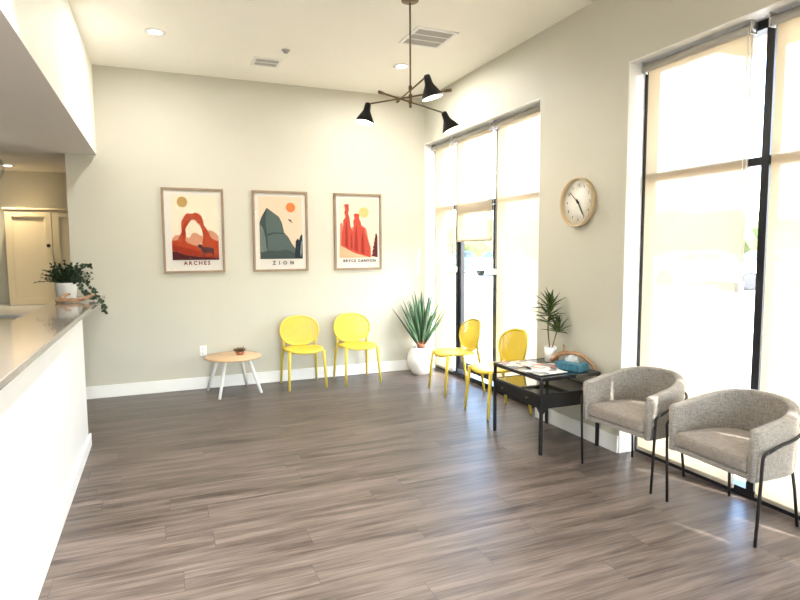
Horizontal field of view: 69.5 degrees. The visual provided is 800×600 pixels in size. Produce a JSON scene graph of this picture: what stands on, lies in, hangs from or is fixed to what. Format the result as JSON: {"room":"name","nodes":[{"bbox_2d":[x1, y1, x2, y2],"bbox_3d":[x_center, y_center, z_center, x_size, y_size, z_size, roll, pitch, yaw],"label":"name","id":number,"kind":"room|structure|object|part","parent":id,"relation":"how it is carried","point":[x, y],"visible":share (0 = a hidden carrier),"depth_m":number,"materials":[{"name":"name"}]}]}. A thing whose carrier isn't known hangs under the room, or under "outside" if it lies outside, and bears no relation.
{"room":"waiting room","nodes":[
{"label":"waiting room","id":0,"kind":"room"},
{"bbox_2d":[0,152,65,172],"bbox_3d":[-4.524,-1.703,6.847,5.400,0.120,2.463,-2,5,-22],"label":"ceiling","id":1,"kind":"structure","parent":0,"point":[22,161],"depth_m":6.92,"materials":[{"name":"white paint"}]},
{"bbox_2d":[0,164,14,166],"bbox_3d":[-4.854,-1.660,7.128,0.176,0.010,0.176,-2,5,-22],"label":"recessed light","id":2,"kind":"object","parent":1,"relation":"in","point":[6,165],"visible":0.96,"depth_m":7.13,"materials":[{"name":"white paint"}]},
{"bbox_2d":[0,170,67,303],"bbox_3d":[-4.487,-0.333,6.897,5.400,2.620,2.313,-2,5,-22],"label":"wall","id":3,"kind":"structure","parent":0,"point":[18,189],"depth_m":7.69,"materials":[{"name":"paint"}]},
{"bbox_2d":[2,208,70,305],"bbox_3d":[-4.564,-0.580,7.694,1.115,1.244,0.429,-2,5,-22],"label":"door","id":4,"kind":"structure","parent":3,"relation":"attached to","point":[36,238],"depth_m":7.45,"materials":[{"name":"beige paint"}]},
{"bbox_3d":[-4.281,-0.563,7.632,0.510,1.200,0.022,-2,5,-22],"label":"door","id":5,"kind":"part","parent":4,"relation":"part of","materials":[{"name":"beige paint"}]},
{"bbox_2d":[0,0,95,154],"bbox_3d":[-2.734,-1.530,0.219,3.635,1.053,11.137,-2,5,-22],"label":"soffit","id":6,"kind":"structure","parent":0,"point":[47,102],"depth_m":3.98,"materials":[{"name":"paint"}]},
{"bbox_2d":[65,64,424,386],"bbox_3d":[-1.425,-0.757,6.799,4.315,3.448,0.150,-2,5,-22],"label":"wall","id":7,"kind":"structure","parent":0,"point":[154,130],"depth_m":6.50,"materials":[{"name":"paint"}]},
{"bbox_2d":[160,187,225,273],"bbox_3d":[-2.269,-0.762,6.349,0.644,0.928,0.027,-2,5,-22],"label":"framed print","id":8,"kind":"object","parent":7,"relation":"attached to","point":[193,236],"visible":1,"depth_m":6.35,"materials":[{"name":"paper"}]},
{"bbox_2d":[200,346,206,355],"bbox_3d":[-2.215,0.573,6.495,0.074,0.116,0.009,-2,5,-22],"label":"wall outlet","id":9,"kind":"object","parent":7,"relation":"attached to","point":[203,349],"visible":1,"depth_m":6.49,"materials":[{"name":"white plastic"}]},
{"bbox_2d":[86,360,409,398],"bbox_3d":[-1.522,0.907,6.809,4.015,0.132,0.016,-2,5,-22],"label":"baseboard","id":10,"kind":"structure","parent":7,"relation":"attached to","point":[93,392],"depth_m":6.62,"materials":[{"name":"white paint"}]},
{"bbox_2d":[251,190,308,271],"bbox_3d":[-1.387,-0.798,6.714,0.642,0.928,0.027,-2,5,-22],"label":"framed print","id":11,"kind":"object","parent":7,"relation":"attached to","point":[279,218],"visible":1,"depth_m":6.71,"materials":[{"name":"paper"}]},
{"bbox_2d":[333,193,381,269],"bbox_3d":[-0.512,-0.835,7.075,0.607,0.928,0.027,-2,5,-22],"label":"framed print","id":12,"kind":"object","parent":7,"relation":"attached to","point":[357,217],"visible":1,"depth_m":7.08,"materials":[{"name":"red paper"}]},
{"bbox_2d":[69,0,595,98],"bbox_3d":[0.841,-2.120,1.550,4.030,0.150,11.337,-2,5,-22],"label":"ceiling","id":13,"kind":"structure","parent":0,"point":[345,45],"depth_m":5.12,"materials":[{"name":"paint"}]},
{"bbox_2d":[144,28,165,35],"bbox_3d":[-2.125,-2.322,5.003,0.176,0.010,0.176,-2,5,-22],"label":"recessed light","id":14,"kind":"object","parent":13,"relation":"in","point":[151,31],"visible":1,"depth_m":5.00,"materials":[{"name":"white paint"}]},
{"bbox_2d":[251,56,282,67],"bbox_3d":[-1.346,-2.397,5.821,0.280,0.012,0.260,-2,5,-22],"label":"ceiling vent","id":15,"kind":"object","parent":13,"relation":"in","point":[257,61],"visible":1,"depth_m":5.81,"materials":[{"name":"white metal"}]},
{"bbox_2d":[282,48,289,53],"bbox_3d":[-1.084,-2.360,5.478,0.080,0.030,0.080,-2,5,-22],"label":"smoke detector","id":16,"kind":"object","parent":13,"relation":"attached to","point":[285,50],"visible":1,"depth_m":5.46,"materials":[{"name":"grey plastic"}]},
{"bbox_2d":[393,63,408,68],"bbox_3d":[0.018,-2.419,5.975,0.176,0.010,0.176,-2,5,-22],"label":"recessed light","id":17,"kind":"object","parent":13,"relation":"in","point":[400,65],"visible":0.97,"depth_m":5.97,"materials":[{"name":"white paint"}]},
{"bbox_2d":[355,0,459,134],"bbox_3d":[0.168,-1.828,4.483,0.871,0.932,0.835,-2,5,-22],"label":"pendant light","id":18,"kind":"object","parent":13,"relation":"hanging from","point":[431,92],"visible":1,"depth_m":4.45,"materials":[{"name":"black metal"}]},
{"bbox_3d":[-0.288,-1.511,4.675,0.150,0.180,0.153,-2,5,-22],"label":"lamp shade","id":19,"kind":"part","parent":18,"relation":"part of","materials":[{"name":"black metal"}]},
{"bbox_3d":[0.073,-1.642,4.508,0.043,0.032,0.751,-2,5,-16],"label":"arm","id":20,"kind":"part","parent":18,"relation":"part of","materials":[{"name":"gold metal"}]},
{"bbox_3d":[0.079,-1.880,4.438,0.022,0.780,0.022,-2,5,-22],"label":"rod","id":21,"kind":"part","parent":18,"relation":"part of","materials":[{"name":"gold metal"}]},
{"bbox_3d":[0.110,-1.536,4.504,0.028,0.032,0.838,4,6,39],"label":"arm","id":22,"kind":"part","parent":18,"relation":"part of","materials":[{"name":"gold metal"}]},
{"bbox_3d":[0.057,-1.575,4.480,0.753,0.032,0.030,3,6,31],"label":"arm","id":23,"kind":"part","parent":18,"relation":"part of","materials":[{"name":"gold metal"}]},
{"bbox_3d":[0.234,-1.534,4.165,0.149,0.183,0.153,-2,5,-22],"label":"lamp shade","id":24,"kind":"part","parent":18,"relation":"part of","materials":[{"name":"black metal"}]},
{"bbox_3d":[0.429,-1.487,4.832,0.150,0.188,0.151,-2,5,-22],"label":"lamp shade","id":25,"kind":"part","parent":18,"relation":"part of","materials":[{"name":"black metal"}]},
{"bbox_2d":[399,26,458,48],"bbox_3d":[0.254,-2.351,5.177,0.400,0.012,0.420,-2,5,-22],"label":"ceiling vent","id":26,"kind":"object","parent":13,"relation":"in","point":[427,37],"visible":0.96,"depth_m":5.15,"materials":[{"name":"white metal"}]},
{"bbox_2d":[38,367,799,599],"bbox_3d":[-1.381,1.418,2.261,7.865,0.100,13.800,-2,5,-22],"label":"floor","id":27,"kind":"structure","parent":0,"point":[367,488],"depth_m":3.45,"materials":[{"name":"grey wood"}]},
{"bbox_2d":[0,304,46,325],"bbox_3d":[-4.947,0.547,6.947,2.160,0.865,1.685,-2,5,-22],"label":"desk","id":28,"kind":"object","parent":27,"relation":"on","point":[8,313],"visible":0.02,"depth_m":6.68,"materials":[{"name":"beige paint"}]},
{"bbox_3d":[-4.382,0.566,6.307,0.525,0.690,0.020,-2,5,-22],"label":"door","id":29,"kind":"part","parent":28,"relation":"part of","materials":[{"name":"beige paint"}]},
{"bbox_2d":[0,304,46,318],"bbox_3d":[-4.953,0.133,6.918,2.160,0.035,1.670,-2,5,-22],"label":"countertop","id":30,"kind":"structure","parent":28,"relation":"on","point":[6,311],"depth_m":6.80,"materials":[{"name":"beige stone"}]},
{"bbox_2d":[0,295,105,599],"bbox_3d":[-1.639,0.904,1.315,1.005,1.090,10.036,-2,5,-22],"label":"reception desk","id":31,"kind":"object","parent":27,"relation":"on","point":[45,441],"depth_m":2.85,"materials":[{"name":"white laminate"}]},
{"bbox_2d":[0,295,105,389],"bbox_3d":[-1.359,0.367,1.386,0.390,0.035,10.036,-2,5,-22],"label":"countertop","id":32,"kind":"structure","parent":31,"relation":"on","point":[25,338],"depth_m":3.32,"materials":[{"name":"beige stone"}]},
{"bbox_2d":[34,260,107,313],"bbox_3d":[-3.131,-0.130,5.505,0.634,0.517,0.524,-2,5,-22],"label":"trailing plant","id":33,"kind":"object","parent":31,"relation":"on","point":[66,280],"visible":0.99,"depth_m":5.46,"materials":[{"name":"green plant"}]},
{"bbox_3d":[-3.201,-0.085,5.538,0.188,0.167,0.188,-2,5,-22],"label":"pot","id":34,"kind":"part","parent":33,"relation":"part of","materials":[{"name":"white ceramic"}]},
{"bbox_2d":[55,292,94,302],"bbox_3d":[-2.963,-0.023,5.258,0.324,0.090,0.108,-3,6,-29],"label":"driftwood piece","id":35,"kind":"object","parent":31,"relation":"on","point":[63,299],"visible":1,"depth_m":5.23,"materials":[{"name":"brown wood"}]},
{"bbox_2d":[204,351,262,399],"bbox_3d":[-1.826,0.815,6.338,0.604,0.412,0.604,-4,6,-34],"label":"side table","id":36,"kind":"object","parent":27,"relation":"on","point":[230,356],"visible":0.94,"depth_m":6.29,"materials":[{"name":"brown wood"}]},
{"bbox_3d":[-2.066,0.819,6.385,0.176,0.397,0.039,1,5,12],"label":"leg","id":37,"kind":"part","parent":36,"relation":"part of","materials":[{"name":"white plastic"}]},
{"bbox_3d":[-1.873,0.843,6.095,0.040,0.398,0.179,0,5,9],"label":"leg","id":38,"kind":"part","parent":36,"relation":"part of","materials":[{"name":"white plastic"}]},
{"bbox_2d":[233,346,245,354],"bbox_3d":[-1.764,0.558,6.377,0.150,0.092,0.118,-5,7,-41],"label":"potted succulent","id":39,"kind":"object","parent":36,"relation":"on","point":[239,351],"visible":1,"depth_m":6.35,"materials":[{"name":"green plant"}]},
{"bbox_3d":[-1.784,0.800,6.579,0.039,0.397,0.176,0,5,9],"label":"leg","id":40,"kind":"part","parent":36,"relation":"part of","materials":[{"name":"white plastic"}]},
{"bbox_3d":[-1.586,0.823,6.302,0.175,0.397,0.040,1,5,10],"label":"leg","id":41,"kind":"part","parent":36,"relation":"part of","materials":[{"name":"white plastic"}]},
{"bbox_2d":[279,315,327,390],"bbox_3d":[-1.120,0.593,6.644,0.471,0.784,0.511,-2,5,-22],"label":"chair","id":42,"kind":"object","parent":27,"relation":"on","point":[300,347],"visible":1,"depth_m":6.76,"materials":[{"name":"yellow plastic"}]},
{"bbox_3d":[-1.376,0.711,6.753,0.036,0.534,0.104,-4,6,-34],"label":"leg","id":43,"kind":"part","parent":42,"relation":"part of","materials":[{"name":"yellow plastic"}]},
{"bbox_3d":[-1.218,0.795,6.380,0.035,0.428,0.074,-1,5,-2],"label":"leg","id":44,"kind":"part","parent":42,"relation":"part of","materials":[{"name":"yellow plastic"}]},
{"bbox_3d":[-1.195,0.360,6.803,0.471,0.347,0.124,-2,5,-22],"label":"backrest","id":45,"kind":"part","parent":42,"relation":"part of","materials":[{"name":"yellow plastic"}]},
{"bbox_3d":[-1.109,0.567,6.616,0.444,0.046,0.430,-2,5,-22],"label":"seat","id":46,"kind":"part","parent":42,"relation":"part of","materials":[{"name":"yellow plastic"}]},
{"bbox_3d":[-1.007,0.695,6.905,0.036,0.534,0.104,-1,5,-11],"label":"leg","id":47,"kind":"part","parent":42,"relation":"part of","materials":[{"name":"yellow plastic"}]},
{"bbox_3d":[-0.849,0.779,6.532,0.035,0.428,0.074,-5,7,-43],"label":"leg","id":48,"kind":"part","parent":42,"relation":"part of","materials":[{"name":"yellow plastic"}]},
{"bbox_2d":[333,313,381,385],"bbox_3d":[-0.522,0.568,6.891,0.471,0.784,0.511,-2,5,-23],"label":"chair","id":49,"kind":"object","parent":27,"relation":"on","point":[351,343],"visible":1,"depth_m":7.00,"materials":[{"name":"yellow plastic"}]},
{"bbox_3d":[-0.780,0.686,6.995,0.036,0.534,0.104,-4,6,-35],"label":"leg","id":50,"kind":"part","parent":49,"relation":"part of","materials":[{"name":"yellow plastic"}]},
{"bbox_3d":[-0.616,0.770,6.625,0.035,0.428,0.074,-1,5,-3],"label":"leg","id":51,"kind":"part","parent":49,"relation":"part of","materials":[{"name":"yellow plastic"}]},
{"bbox_3d":[-0.601,0.335,7.049,0.471,0.347,0.124,-2,5,-23],"label":"backrest","id":52,"kind":"part","parent":49,"relation":"part of","materials":[{"name":"yellow plastic"}]},
{"bbox_3d":[-0.511,0.542,6.863,0.444,0.046,0.430,-2,5,-23],"label":"seat","id":53,"kind":"part","parent":49,"relation":"part of","materials":[{"name":"yellow plastic"}]},
{"bbox_3d":[-0.414,0.670,7.154,0.036,0.534,0.104,-1,5,-12],"label":"leg","id":54,"kind":"part","parent":49,"relation":"part of","materials":[{"name":"yellow plastic"}]},
{"bbox_3d":[-0.250,0.754,6.784,0.035,0.428,0.074,-5,7,-44],"label":"leg","id":55,"kind":"part","parent":49,"relation":"part of","materials":[{"name":"yellow plastic"}]},
{"bbox_2d":[391,291,446,374],"bbox_3d":[0.244,0.408,7.159,0.634,1.045,0.618,-2,5,-22],"label":"agave","id":56,"kind":"object","parent":27,"relation":"on","point":[419,355],"visible":0.99,"depth_m":7.10,"materials":[{"name":"green plant"}]},
{"bbox_2d":[428,318,484,396],"bbox_3d":[0.628,0.608,6.360,0.511,0.784,0.471,-2,5,-20],"label":"chair","id":57,"kind":"object","parent":27,"relation":"on","point":[469,338],"visible":0.98,"depth_m":6.41,"materials":[{"name":"yellow plastic"}]},
{"bbox_3d":[0.352,0.777,6.484,0.074,0.428,0.035,0,5,0],"label":"leg","id":58,"kind":"part","parent":57,"relation":"part of","materials":[{"name":"yellow plastic"}]},
{"bbox_3d":[0.492,0.808,6.111,0.074,0.428,0.035,-5,7,-41],"label":"leg","id":59,"kind":"part","parent":57,"relation":"part of","materials":[{"name":"yellow plastic"}]},
{"bbox_3d":[0.602,0.581,6.348,0.430,0.046,0.444,-2,5,-20],"label":"seat","id":60,"kind":"part","parent":57,"relation":"part of","materials":[{"name":"yellow plastic"}]},
{"bbox_3d":[0.735,0.710,6.623,0.104,0.534,0.036,-3,6,-32],"label":"leg","id":61,"kind":"part","parent":57,"relation":"part of","materials":[{"name":"yellow plastic"}]},
{"bbox_3d":[0.808,0.383,6.408,0.124,0.347,0.471,-2,5,-20],"label":"backrest","id":62,"kind":"part","parent":57,"relation":"part of","materials":[{"name":"yellow plastic"}]},
{"bbox_3d":[0.876,0.741,6.250,0.104,0.534,0.036,-1,5,-9],"label":"leg","id":63,"kind":"part","parent":57,"relation":"part of","materials":[{"name":"yellow plastic"}]},
{"bbox_2d":[464,328,531,420],"bbox_3d":[0.940,0.680,5.507,0.511,0.784,0.471,-2,5,-22],"label":"chair","id":64,"kind":"object","parent":27,"relation":"on","point":[516,349],"visible":0.8,"depth_m":5.57,"materials":[{"name":"yellow plastic"}]},
{"bbox_3d":[0.660,0.850,5.622,0.074,0.428,0.035,-1,5,-2],"label":"leg","id":65,"kind":"part","parent":64,"relation":"part of","materials":[{"name":"yellow plastic"}]},
{"bbox_3d":[0.813,0.881,5.254,0.074,0.428,0.035,-5,7,-43],"label":"leg","id":66,"kind":"part","parent":64,"relation":"part of","materials":[{"name":"yellow plastic"}]},
{"bbox_3d":[0.914,0.653,5.494,0.430,0.046,0.444,-2,5,-22],"label":"seat","id":67,"kind":"part","parent":64,"relation":"part of","materials":[{"name":"yellow plastic"}]},
{"bbox_3d":[1.038,0.782,5.774,0.104,0.534,0.036,-4,6,-34],"label":"leg","id":68,"kind":"part","parent":64,"relation":"part of","materials":[{"name":"yellow plastic"}]},
{"bbox_3d":[1.117,0.455,5.562,0.124,0.347,0.471,-2,5,-22],"label":"backrest","id":69,"kind":"part","parent":64,"relation":"part of","materials":[{"name":"yellow plastic"}]},
{"bbox_2d":[493,358,600,455],"bbox_3d":[1.174,0.841,4.727,0.580,0.592,0.670,-2,5,-22],"label":"end table","id":70,"kind":"object","parent":27,"relation":"on","point":[543,392],"visible":0.83,"depth_m":4.52,"materials":[{"name":"black metal"}]},
{"bbox_3d":[0.844,0.841,4.914,0.071,0.564,0.071,-2,5,-22],"label":"leg","id":71,"kind":"part","parent":70,"relation":"part of","materials":[{"name":"black metal"}]},
{"bbox_2d":[499,360,534,367],"bbox_3d":[0.999,0.533,4.830,0.274,0.003,0.214,-3,6,-30],"label":"magazine","id":72,"kind":"object","parent":70,"relation":"on","point":[519,363],"visible":1,"depth_m":4.83,"materials":[{"name":"white paper"}]},
{"bbox_3d":[0.933,0.739,4.618,0.016,0.086,0.610,-2,5,-22],"label":"drawer","id":73,"kind":"part","parent":70,"relation":"part of","materials":[{"name":"black metal"}]},
{"bbox_2d":[496,375,582,394],"bbox_3d":[1.182,0.681,4.717,0.524,0.008,0.634,-2,5,-22],"label":"shelf","id":74,"kind":"object","parent":70,"relation":"attached to","point":[516,382],"depth_m":4.62,"materials":[{"name":"grey"}]},
{"bbox_2d":[523,363,556,368],"bbox_3d":[1.175,0.539,4.707,0.274,0.003,0.214,-1,5,-10],"label":"magazine","id":75,"kind":"object","parent":70,"relation":"on","point":[536,365],"visible":0.79,"depth_m":4.72,"materials":[{"name":"white paper"}]},
{"bbox_3d":[1.073,0.887,4.365,0.071,0.564,0.071,-2,5,-22],"label":"leg","id":76,"kind":"part","parent":70,"relation":"part of","materials":[{"name":"black metal"}]},
{"bbox_2d":[523,367,566,375],"bbox_3d":[1.128,0.554,4.494,0.274,0.003,0.214,-3,6,-25],"label":"magazine","id":77,"kind":"object","parent":70,"relation":"on","point":[546,370],"visible":1,"depth_m":4.47,"materials":[{"name":"white paper"}]},
{"bbox_3d":[1.293,0.822,5.100,0.071,0.564,0.071,-2,5,-22],"label":"leg","id":78,"kind":"part","parent":70,"relation":"part of","materials":[{"name":"black metal"}]},
{"bbox_2d":[544,346,556,361],"bbox_3d":[1.284,0.461,4.931,0.104,0.128,0.104,-2,5,-22],"label":"pot","id":79,"kind":"object","parent":70,"relation":"on","point":[549,351],"depth_m":4.89,"materials":[{"name":"white ceramic"}]},
{"bbox_2d":[530,288,571,361],"bbox_3d":[1.256,0.209,4.886,0.276,0.639,0.360,-2,5,-22],"label":"dracaena","id":80,"kind":"object","parent":70,"relation":"on","point":[549,351],"visible":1,"depth_m":4.89,"materials":[{"name":"green plant"}]},
{"bbox_3d":[1.273,0.221,4.921,0.031,0.391,0.014,2,6,29],"label":"stem","id":81,"kind":"part","parent":80,"relation":"part of","materials":[{"name":"plant"}]},
{"bbox_2d":[555,354,587,372],"bbox_3d":[1.366,0.494,4.593,0.124,0.120,0.230,-4,6,-36],"label":"tissue box","id":82,"kind":"object","parent":70,"relation":"on","point":[570,363],"visible":0.99,"depth_m":4.56,"materials":[{"name":"blue cardboard"}]},
{"bbox_2d":[550,344,596,371],"bbox_3d":[1.423,0.459,4.675,0.129,0.160,0.458,-4,6,-37],"label":"driftwood","id":83,"kind":"object","parent":70,"relation":"on","point":[563,352],"visible":0.98,"depth_m":4.71,"materials":[{"name":"brown wood"}]},
{"bbox_3d":[1.522,0.869,4.550,0.071,0.564,0.071,-2,5,-22],"label":"leg","id":84,"kind":"part","parent":70,"relation":"part of","materials":[{"name":"black metal"}]},
{"bbox_2d":[580,366,687,493],"bbox_3d":[1.659,0.843,3.996,0.506,0.711,0.643,-3,6,-27],"label":"armchair","id":85,"kind":"object","parent":27,"relation":"on","point":[636,400],"visible":0.86,"depth_m":3.99,"materials":[{"name":"grey fabric"}]},
{"bbox_3d":[1.326,0.929,4.171,0.044,0.511,0.038,-3,6,-27],"label":"leg","id":86,"kind":"part","parent":85,"relation":"part of","materials":[{"name":"black metal"}]},
{"bbox_3d":[1.634,0.844,3.982,0.417,0.034,0.480,-3,6,-27],"label":"seat","id":87,"kind":"part","parent":85,"relation":"part of","materials":[{"name":"grey fabric"}]},
{"bbox_2d":[588,399,645,432],"bbox_3d":[1.623,0.773,3.971,0.427,0.105,0.468,-3,6,-27],"label":"seat cushion","id":88,"kind":"object","parent":85,"relation":"on","point":[628,415],"depth_m":3.91,"materials":[{"name":"grey fabric"}]},
{"bbox_3d":[1.719,1.001,4.272,0.017,0.347,0.061,3,6,36],"label":"leg","id":89,"kind":"part","parent":85,"relation":"part of","materials":[{"name":"black metal"}]},
{"bbox_3d":[1.606,0.974,3.637,0.044,0.511,0.038,-3,6,-27],"label":"leg","id":90,"kind":"part","parent":85,"relation":"part of","materials":[{"name":"black metal"}]},
{"bbox_3d":[1.682,0.652,3.992,0.452,0.102,0.642,-3,6,-27],"label":"rail","id":91,"kind":"part","parent":85,"relation":"part of","materials":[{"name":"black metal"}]},
{"bbox_3d":[1.908,1.032,3.910,0.061,0.347,0.017,0,5,-1],"label":"leg","id":92,"kind":"part","parent":85,"relation":"part of","materials":[{"name":"black metal"}]},
{"bbox_2d":[665,388,799,547],"bbox_3d":[1.957,0.900,3.321,0.506,0.711,0.643,-2,5,-20],"label":"armchair","id":93,"kind":"object","parent":27,"relation":"on","point":[752,435],"visible":1,"depth_m":3.29,"materials":[{"name":"grey fabric"}]},
{"bbox_3d":[1.647,0.983,3.536,0.044,0.511,0.038,-2,5,-20],"label":"leg","id":94,"kind":"part","parent":93,"relation":"part of","materials":[{"name":"black metal"}]},
{"bbox_3d":[1.931,0.900,3.311,0.417,0.034,0.480,-2,5,-20],"label":"seat","id":95,"kind":"part","parent":93,"relation":"part of","materials":[{"name":"grey fabric"}]},
{"bbox_2d":[675,428,749,472],"bbox_3d":[1.920,0.830,3.301,0.427,0.105,0.468,-2,5,-20],"label":"seat cushion","id":96,"kind":"object","parent":93,"relation":"on","point":[727,448],"depth_m":3.25,"materials":[{"name":"grey fabric"}]},
{"bbox_3d":[2.048,1.059,3.589,0.017,0.347,0.061,4,7,43],"label":"leg","id":97,"kind":"part","parent":93,"relation":"part of","materials":[{"name":"black metal"}]},
{"bbox_3d":[1.860,1.030,2.971,0.044,0.511,0.038,-2,5,-20],"label":"leg","id":98,"kind":"part","parent":93,"relation":"part of","materials":[{"name":"black metal"}]},
{"bbox_3d":[1.982,0.709,3.314,0.452,0.102,0.642,-2,5,-20],"label":"rail","id":99,"kind":"part","parent":93,"relation":"part of","materials":[{"name":"black metal"}]},
{"bbox_3d":[2.192,1.091,3.206,0.061,0.347,0.017,0,5,6],"label":"leg","id":100,"kind":"part","parent":93,"relation":"part of","materials":[{"name":"black metal"}]},
{"bbox_2d":[407,345,434,374],"bbox_3d":[0.263,0.755,7.236,0.352,0.340,0.352,-2,5,-22],"label":"pot","id":101,"kind":"object","parent":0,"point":[419,356],"depth_m":7.10,"materials":[{"name":"white ceramic"}]},
{"bbox_2d":[425,0,780,452],"bbox_3d":[2.593,-0.396,2.371,0.300,3.448,11.137,-2,5,-22],"label":"wall","id":102,"kind":"structure","parent":0,"point":[578,66],"depth_m":4.62,"materials":[{"name":"paint"}]},
{"bbox_2d":[425,98,540,366],"bbox_3d":[0.857,-0.451,6.373,0.149,2.885,2.430,-2,5,-22],"label":"trim","id":103,"kind":"structure","parent":102,"relation":"attached to","point":[429,155],"depth_m":7.42,"materials":[{"name":"white paint"}]},
{"bbox_2d":[435,129,534,408],"bbox_3d":[0.972,-0.456,6.421,0.100,2.885,2.430,-2,5,-22],"label":"window","id":104,"kind":"structure","parent":102,"relation":"in","point":[458,372],"depth_m":6.97,"materials":[{"name":"brown metal"}]},
{"bbox_2d":[431,137,453,371],"bbox_3d":[0.532,-0.541,7.234,0.064,2.850,0.522,-2,5,-22],"label":"roller blind","id":105,"kind":"object","parent":104,"relation":"attached to","point":[444,151],"visible":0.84,"depth_m":7.22,"materials":[{"name":"grey fabric"}]},
{"bbox_3d":[0.614,-1.128,6.957,0.038,1.535,0.004,-2,5,-22],"label":"bead chain","id":106,"kind":"part","parent":105,"relation":"part of","materials":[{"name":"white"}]},
{"bbox_2d":[452,122,493,271],"bbox_3d":[0.810,-1.105,6.503,0.064,1.605,0.832,-2,5,-22],"label":"roller blind","id":107,"kind":"object","parent":104,"relation":"attached to","point":[474,148],"visible":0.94,"depth_m":6.46,"materials":[{"name":"grey fabric"}]},
{"bbox_3d":[0.652,-1.120,6.865,0.038,1.535,0.004,-2,5,-22],"label":"bead chain","id":108,"kind":"part","parent":107,"relation":"part of","materials":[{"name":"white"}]},
{"bbox_2d":[459,204,494,380],"bbox_3d":[0.885,-0.093,6.614,0.030,1.930,0.820,-2,5,-22],"label":"door","id":109,"kind":"structure","parent":104,"relation":"attached to","point":[486,376],"depth_m":6.91,"materials":[{"name":"brown metal"}]},
{"bbox_2d":[492,105,539,376],"bbox_3d":[1.166,-0.413,5.713,0.064,2.850,0.887,-2,5,-22],"label":"roller blind","id":110,"kind":"object","parent":104,"relation":"attached to","point":[517,168],"visible":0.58,"depth_m":5.72,"materials":[{"name":"grey fabric"}]},
{"bbox_3d":[0.994,-1.051,6.046,0.038,1.535,0.004,-2,5,-22],"label":"bead chain","id":111,"kind":"part","parent":110,"relation":"part of","materials":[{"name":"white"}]},
{"bbox_2d":[535,407,618,452],"bbox_3d":[1.454,1.059,4.862,0.016,0.132,1.045,-2,5,-22],"label":"baseboard","id":112,"kind":"structure","parent":102,"relation":"attached to","point":[607,440],"depth_m":4.76,"materials":[{"name":"white paint"}]},
{"bbox_2d":[560,177,596,226],"bbox_3d":[1.437,-0.791,4.674,0.047,0.394,0.394,-2,5,-22],"label":"wall clock","id":113,"kind":"object","parent":102,"relation":"attached to","point":[578,199],"visible":1,"depth_m":4.67,"materials":[{"name":"brown wood"}]},
{"bbox_2d":[619,0,799,452],"bbox_3d":[2.446,-0.129,2.560,0.149,2.885,3.767,-2,5,-22],"label":"window frame","id":114,"kind":"structure","parent":102,"relation":"attached to","point":[636,96],"depth_m":4.23,"materials":[{"name":"white paint"}]},
{"bbox_2d":[634,18,799,519],"bbox_3d":[2.561,-0.134,2.608,0.100,2.885,3.767,-2,5,-22],"label":"window","id":115,"kind":"structure","parent":102,"relation":"in","point":[746,489],"depth_m":3.46,"materials":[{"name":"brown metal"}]},
{"bbox_2d":[637,19,757,487],"bbox_3d":[1.927,-0.259,3.886,0.064,2.850,0.837,-2,5,-22],"label":"roller blind","id":116,"kind":"object","parent":115,"relation":"attached to","point":[698,116],"visible":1,"depth_m":3.82,"materials":[{"name":"grey fabric"}]},
{"bbox_3d":[2.069,-0.833,3.465,0.038,1.535,0.004,-2,5,-22],"label":"bead chain","id":117,"kind":"part","parent":116,"relation":"part of","materials":[{"name":"white"}]},
{"bbox_2d":[754,5,799,515],"bbox_3d":[2.289,-0.185,3.021,0.061,2.850,0.837,-2,5,-22],"label":"roller blind","id":118,"kind":"object","parent":115,"relation":"attached to","point":[780,360],"visible":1,"depth_m":3.29,"materials":[{"name":"grey fabric"}]},
{"bbox_2d":[753,35,766,55],"bbox_3d":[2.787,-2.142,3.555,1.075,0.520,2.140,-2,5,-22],"label":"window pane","id":119,"kind":"structure","parent":102,"relation":"attached to","point":[760,43],"depth_m":4.44,"materials":[{"name":"glass"}]},
{"label":"outside","id":120,"kind":"structure","parent":0,"visible":0},
{"bbox_2d":[453,268,754,481],"bbox_3d":[52.839,-3.861,59.719,136.535,0.120,250.000,-2,5,-22],"label":"ground","id":121,"kind":"structure","parent":120,"point":[478,288],"depth_m":13.35,"materials":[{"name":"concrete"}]},
{"bbox_2d":[453,251,479,273],"bbox_3d":[3.855,-2.543,38.876,4.420,1.470,1.800,-5,7,-42],"label":"parked car","id":122,"kind":"object","parent":121,"relation":"on","point":[469,255],"visible":0.09,"depth_m":38.40,"materials":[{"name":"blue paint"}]},
{"bbox_2d":[470,252,492,274],"bbox_3d":[6.428,-2.247,35.300,4.420,1.470,1.800,-5,7,-42],"label":"parked car","id":123,"kind":"object","parent":121,"relation":"on","point":[485,262],"visible":0.24,"depth_m":34.13,"materials":[{"name":"white paint"}]},
{"bbox_2d":[454,211,758,257],"bbox_3d":[41.333,-5.396,46.647,86.566,5.335,23.930,5,7,44],"label":"tree line","id":124,"kind":"object","parent":121,"relation":"on","point":[478,248],"visible":0.03,"depth_m":50.77,"materials":[{"name":"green plant"}]},
{"bbox_2d":[743,251,756,290],"bbox_3d":[14.197,-1.127,21.897,4.420,1.470,1.800,0,5,2],"label":"parked car","id":125,"kind":"object","parent":121,"relation":"on","point":[749,263],"visible":0.23,"depth_m":21.15,"materials":[{"name":"white paint"}]}
]}

